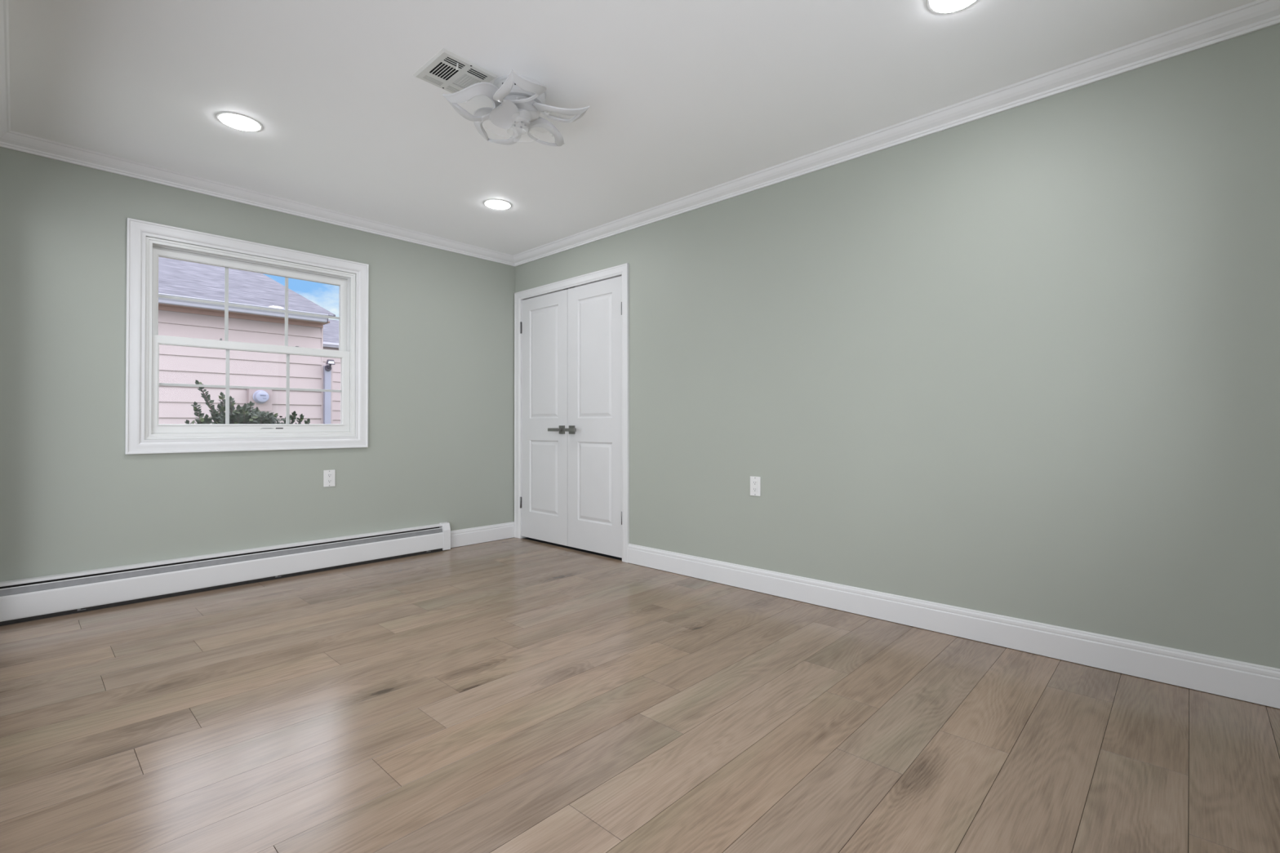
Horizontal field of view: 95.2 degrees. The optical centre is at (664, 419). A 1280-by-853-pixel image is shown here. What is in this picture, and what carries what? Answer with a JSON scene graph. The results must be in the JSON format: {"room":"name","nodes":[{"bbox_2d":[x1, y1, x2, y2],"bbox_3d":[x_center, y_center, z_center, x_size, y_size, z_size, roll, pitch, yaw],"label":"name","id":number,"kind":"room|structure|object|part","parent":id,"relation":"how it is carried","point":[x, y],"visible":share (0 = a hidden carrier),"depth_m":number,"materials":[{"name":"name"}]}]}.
{"room":"empty bedroom","nodes":[
{"label":"empty bedroom","id":0,"kind":"room"},
{"bbox_2d":[0,146,515,582],"bbox_3d":[-2.359,-0.180,4.003,0.160,2.484,3.313,-1,-1,42],"label":"wall","id":1,"kind":"structure","parent":0,"point":[441,447],"depth_m":3.43,"materials":[{"name":"green paint"}]},
{"bbox_2d":[0,521,450,626],"bbox_3d":[-2.481,0.903,3.684,0.070,0.211,2.359,-1,-1,42],"label":"baseboard heater","id":2,"kind":"object","parent":1,"relation":"attached to","point":[29,599],"visible":1,"depth_m":3.40,"materials":[{"name":"white metal"}]},
{"bbox_3d":[-2.508,0.900,3.670,0.049,0.194,2.301,-1,-1,42],"label":"plate","id":3,"kind":"part","parent":2,"relation":"part of","materials":[{"name":"white metal"}]},
{"bbox_2d":[124,217,368,454],"bbox_3d":[-2.601,-0.453,3.737,0.200,1.300,1.267,-1,-1,42],"label":"window","id":4,"kind":"structure","parent":1,"relation":"in","point":[144,434],"depth_m":3.58,"materials":[{"name":"white paint"}]},
{"bbox_2d":[158,266,339,346],"bbox_3d":[-2.605,-0.710,3.733,0.008,0.456,0.967,-1,-1,42],"label":"grille","id":5,"kind":"object","parent":4,"relation":"attached to","point":[286,275],"depth_m":3.77,"materials":[{"name":"white plastic"}]},
{"bbox_3d":[-2.595,-0.709,3.733,0.030,0.557,1.038,-1,-1,42],"label":"sash","id":6,"kind":"part","parent":4,"relation":"part of","materials":[{"name":"white plastic"}]},
{"bbox_3d":[-2.600,-0.711,3.728,0.004,0.455,0.966,-1,-1,42],"label":"glass pane","id":7,"kind":"part","parent":4,"relation":"part of","materials":[{"name":"clear glass"}]},
{"bbox_3d":[-2.566,-0.197,3.703,0.030,0.560,1.048,-1,-1,42],"label":"sash","id":8,"kind":"part","parent":4,"relation":"part of","materials":[{"name":"white plastic"}]},
{"bbox_2d":[159,349,341,423],"bbox_3d":[-2.577,-0.198,3.702,0.008,0.457,0.966,-1,-1,42],"label":"grille","id":9,"kind":"object","parent":4,"relation":"attached to","point":[227,386],"depth_m":3.77,"materials":[{"name":"white plastic"}]},
{"bbox_3d":[-2.561,0.093,3.696,0.046,0.018,1.051,-1,-1,42],"label":"sill","id":10,"kind":"part","parent":4,"relation":"part of","materials":[{"name":"white plastic"}]},
{"bbox_3d":[-2.556,0.036,3.685,0.005,0.006,0.986,-1,-1,42],"label":"lift rail","id":11,"kind":"part","parent":4,"relation":"part of","materials":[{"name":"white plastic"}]},
{"bbox_2d":[0,130,515,266],"bbox_3d":[-2.274,-1.369,3.936,0.074,0.069,2.993,-1,-1,42],"label":"trim","id":12,"kind":"structure","parent":1,"relation":"attached to","point":[14,140],"depth_m":3.51,"materials":[{"name":"white paint"}]},
{"bbox_2d":[323,469,335,487],"bbox_3d":[-2.277,0.401,3.962,0.008,0.113,0.071,-1,-1,42],"label":"wall outlet","id":13,"kind":"object","parent":1,"relation":"attached to","point":[329,476],"visible":1,"depth_m":3.96,"materials":[{"name":"white plastic"}]},
{"bbox_2d":[326,473,332,483],"bbox_3d":[-2.276,0.401,3.961,0.003,0.067,0.034,-1,-1,42],"label":"receptacle","id":14,"kind":"object","parent":13,"relation":"attached to","point":[329,476],"depth_m":3.96,"materials":[{"name":"white plastic"}]},
{"bbox_2d":[450,521,514,547],"bbox_3d":[-1.498,0.950,4.817,0.015,0.132,0.620,-1,-1,42],"label":"baseboard","id":15,"kind":"structure","parent":1,"relation":"attached to","point":[468,536],"depth_m":4.80,"materials":[{"name":"white paint"}]},
{"bbox_2d":[8,0,1256,255],"bbox_3d":[-0.528,-1.480,2.366,5.090,0.120,3.313,-1,-1,42],"label":"ceiling","id":16,"kind":"structure","parent":0,"point":[684,98],"depth_m":2.45,"materials":[{"name":"paint"}]},
{"bbox_2d":[215,111,262,131],"bbox_3d":[-2.022,-1.409,2.776,0.183,0.010,0.183,-1,-1,42],"label":"recessed light","id":17,"kind":"object","parent":16,"relation":"in","point":[233,120],"visible":1,"depth_m":2.76,"materials":[{"name":"white plastic"}]},
{"bbox_2d":[413,48,497,93],"bbox_3d":[-0.864,-1.405,2.407,0.254,0.029,0.238,-1,-1,42],"label":"ceiling vent","id":18,"kind":"object","parent":16,"relation":"in","point":[446,70],"visible":0.89,"depth_m":2.38,"materials":[{"name":"metal"}]},
{"bbox_2d":[483,199,511,209],"bbox_3d":[-1.094,-1.401,3.818,0.183,0.010,0.183,-1,-1,42],"label":"recessed light","id":19,"kind":"object","parent":16,"relation":"in","point":[499,204],"visible":1,"depth_m":3.80,"materials":[{"name":"white plastic"}]},
{"bbox_2d":[442,68,589,146],"bbox_3d":[-0.640,-1.326,2.536,0.575,0.186,0.592,-1,-1,42],"label":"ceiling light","id":20,"kind":"object","parent":16,"relation":"attached to","point":[518,101],"visible":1,"depth_m":2.44,"materials":[{"name":"white plastic"}]},
{"bbox_3d":[-0.670,-1.270,2.436,0.150,0.046,0.119,0,-1,37],"label":"fan blade","id":21,"kind":"part","parent":20,"relation":"part of","materials":[{"name":"white plastic"}]},
{"bbox_2d":[926,0,977,13],"bbox_3d":[0.978,-1.421,1.961,0.183,0.010,0.183,-1,-1,42],"label":"recessed light","id":22,"kind":"object","parent":16,"relation":"in","point":[939,6],"visible":1,"depth_m":2.00,"materials":[{"name":"white plastic"}]},
{"bbox_2d":[0,537,1279,852],"bbox_3d":[-0.515,1.016,2.355,4.970,0.045,3.223,-1,-1,42],"label":"floor","id":23,"kind":"structure","parent":0,"point":[513,695],"depth_m":1.83,"materials":[{"name":"brown wood"}]},
{"bbox_2d":[515,23,1279,668],"bbox_3d":[0.594,-0.190,3.480,4.930,2.484,0.180,-1,-1,42],"label":"wall","id":24,"kind":"structure","parent":0,"point":[1023,362],"depth_m":2.55,"materials":[{"name":"green paint"}]},
{"bbox_2d":[520,288,567,546],"bbox_3d":[-1.010,-0.016,4.784,0.631,2.024,0.098,-1,-1,42],"label":"door","id":25,"kind":"structure","parent":24,"relation":"in","point":[544,323],"depth_m":4.78,"materials":[{"name":"white paint"}]},
{"bbox_3d":[-0.815,0.083,4.620,0.066,0.066,0.010,-1,-1,42],"label":"handle","id":26,"kind":"part","parent":25,"relation":"part of","materials":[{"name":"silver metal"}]},
{"bbox_2d":[514,262,629,563],"bbox_3d":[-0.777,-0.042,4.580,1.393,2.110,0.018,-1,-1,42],"label":"trim","id":27,"kind":"structure","parent":24,"relation":"attached to","point":[622,269],"depth_m":4.36,"materials":[{"name":"white paint"}]},
{"bbox_2d":[564,275,622,558],"bbox_3d":[-0.540,-0.020,4.361,0.628,2.024,0.098,-1,-1,42],"label":"door","id":28,"kind":"structure","parent":24,"relation":"in","point":[594,310],"depth_m":4.37,"materials":[{"name":"white paint"}]},
{"bbox_3d":[-0.724,0.082,4.538,0.066,0.066,0.010,-1,-1,42],"label":"handle","id":29,"kind":"part","parent":28,"relation":"part of","materials":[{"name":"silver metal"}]},
{"bbox_2d":[750,475,760,496],"bbox_3d":[0.527,0.392,3.410,0.071,0.113,0.008,-1,-1,42],"label":"wall outlet","id":30,"kind":"object","parent":24,"relation":"attached to","point":[755,482],"visible":1,"depth_m":3.40,"materials":[{"name":"white plastic"}]},
{"bbox_2d":[752,480,757,492],"bbox_3d":[0.526,0.392,3.409,0.034,0.067,0.003,-1,-1,42],"label":"receptacle","id":31,"kind":"object","parent":30,"relation":"attached to","point":[754,482],"depth_m":3.41,"materials":[{"name":"white plastic"}]},
{"bbox_2d":[512,0,1279,266],"bbox_3d":[0.448,-1.378,3.450,4.770,0.069,0.074,-1,-1,42],"label":"trim","id":32,"kind":"structure","parent":24,"relation":"attached to","point":[1258,15],"depth_m":2.60,"materials":[{"name":"white paint"}]},
{"bbox_2d":[627,543,1279,708],"bbox_3d":[0.994,0.929,2.981,3.364,0.132,0.015,-1,-1,42],"label":"baseboard","id":33,"kind":"structure","parent":24,"relation":"attached to","point":[1255,683],"depth_m":2.53,"materials":[{"name":"white paint"}]},
{"bbox_3d":[-1.522,-0.208,1.129,4.930,2.484,0.160,-1,-1,42],"label":"wall","id":34,"kind":"structure","parent":0,"visible":0},
{"bbox_2d":[0,0,10,137],"bbox_3d":[-1.505,-1.394,1.280,4.770,0.069,0.074,-1,-1,42],"label":"trim","id":35,"kind":"structure","parent":34,"relation":"attached to","point":[5,107],"depth_m":2.36,"materials":[{"name":"white paint"}]},
{"label":"outside","id":36,"kind":"structure","parent":0,"visible":0},
{"bbox_3d":[-23.670,1.836,25.179,59.800,0.300,80.000,-1,-1,42],"label":"lawn","id":37,"kind":"structure","parent":36,"visible":0},
{"bbox_2d":[184,379,310,423],"bbox_3d":[-3.754,0.572,5.223,0.600,1.809,1.201,0,-1,32],"label":"shrub","id":38,"kind":"object","parent":37,"relation":"on","point":[242,415],"visible":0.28,"depth_m":5.12,"materials":[{"name":"green plant"}]},
{"bbox_3d":[-3.716,0.590,5.251,0.207,1.774,0.888,-1,-1,42],"label":"stem","id":39,"kind":"part","parent":38,"relation":"part of","materials":[{"name":"green plant"}]},
{"bbox_2d":[158,257,340,423],"bbox_3d":[-9.877,-0.684,11.508,11.510,4.451,16.700,-1,-1,42],"label":"house","id":40,"kind":"structure","parent":37,"relation":"on","point":[178,278],"depth_m":8.13,"materials":[{"name":"pink paint"}]},
{"bbox_2d":[247,388,271,412],"bbox_3d":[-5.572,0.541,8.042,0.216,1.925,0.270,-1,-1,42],"label":"electric meter","id":41,"kind":"object","parent":40,"relation":"attached to","point":[262,398],"visible":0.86,"depth_m":8.01,"materials":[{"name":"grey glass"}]},
{"bbox_2d":[324,359,335,370],"bbox_3d":[-4.980,-0.801,8.670,0.139,0.158,0.110,-1,-1,42],"label":"floodlight","id":42,"kind":"object","parent":40,"relation":"attached to","point":[327,367],"visible":1,"depth_m":8.65,"materials":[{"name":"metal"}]}
]}

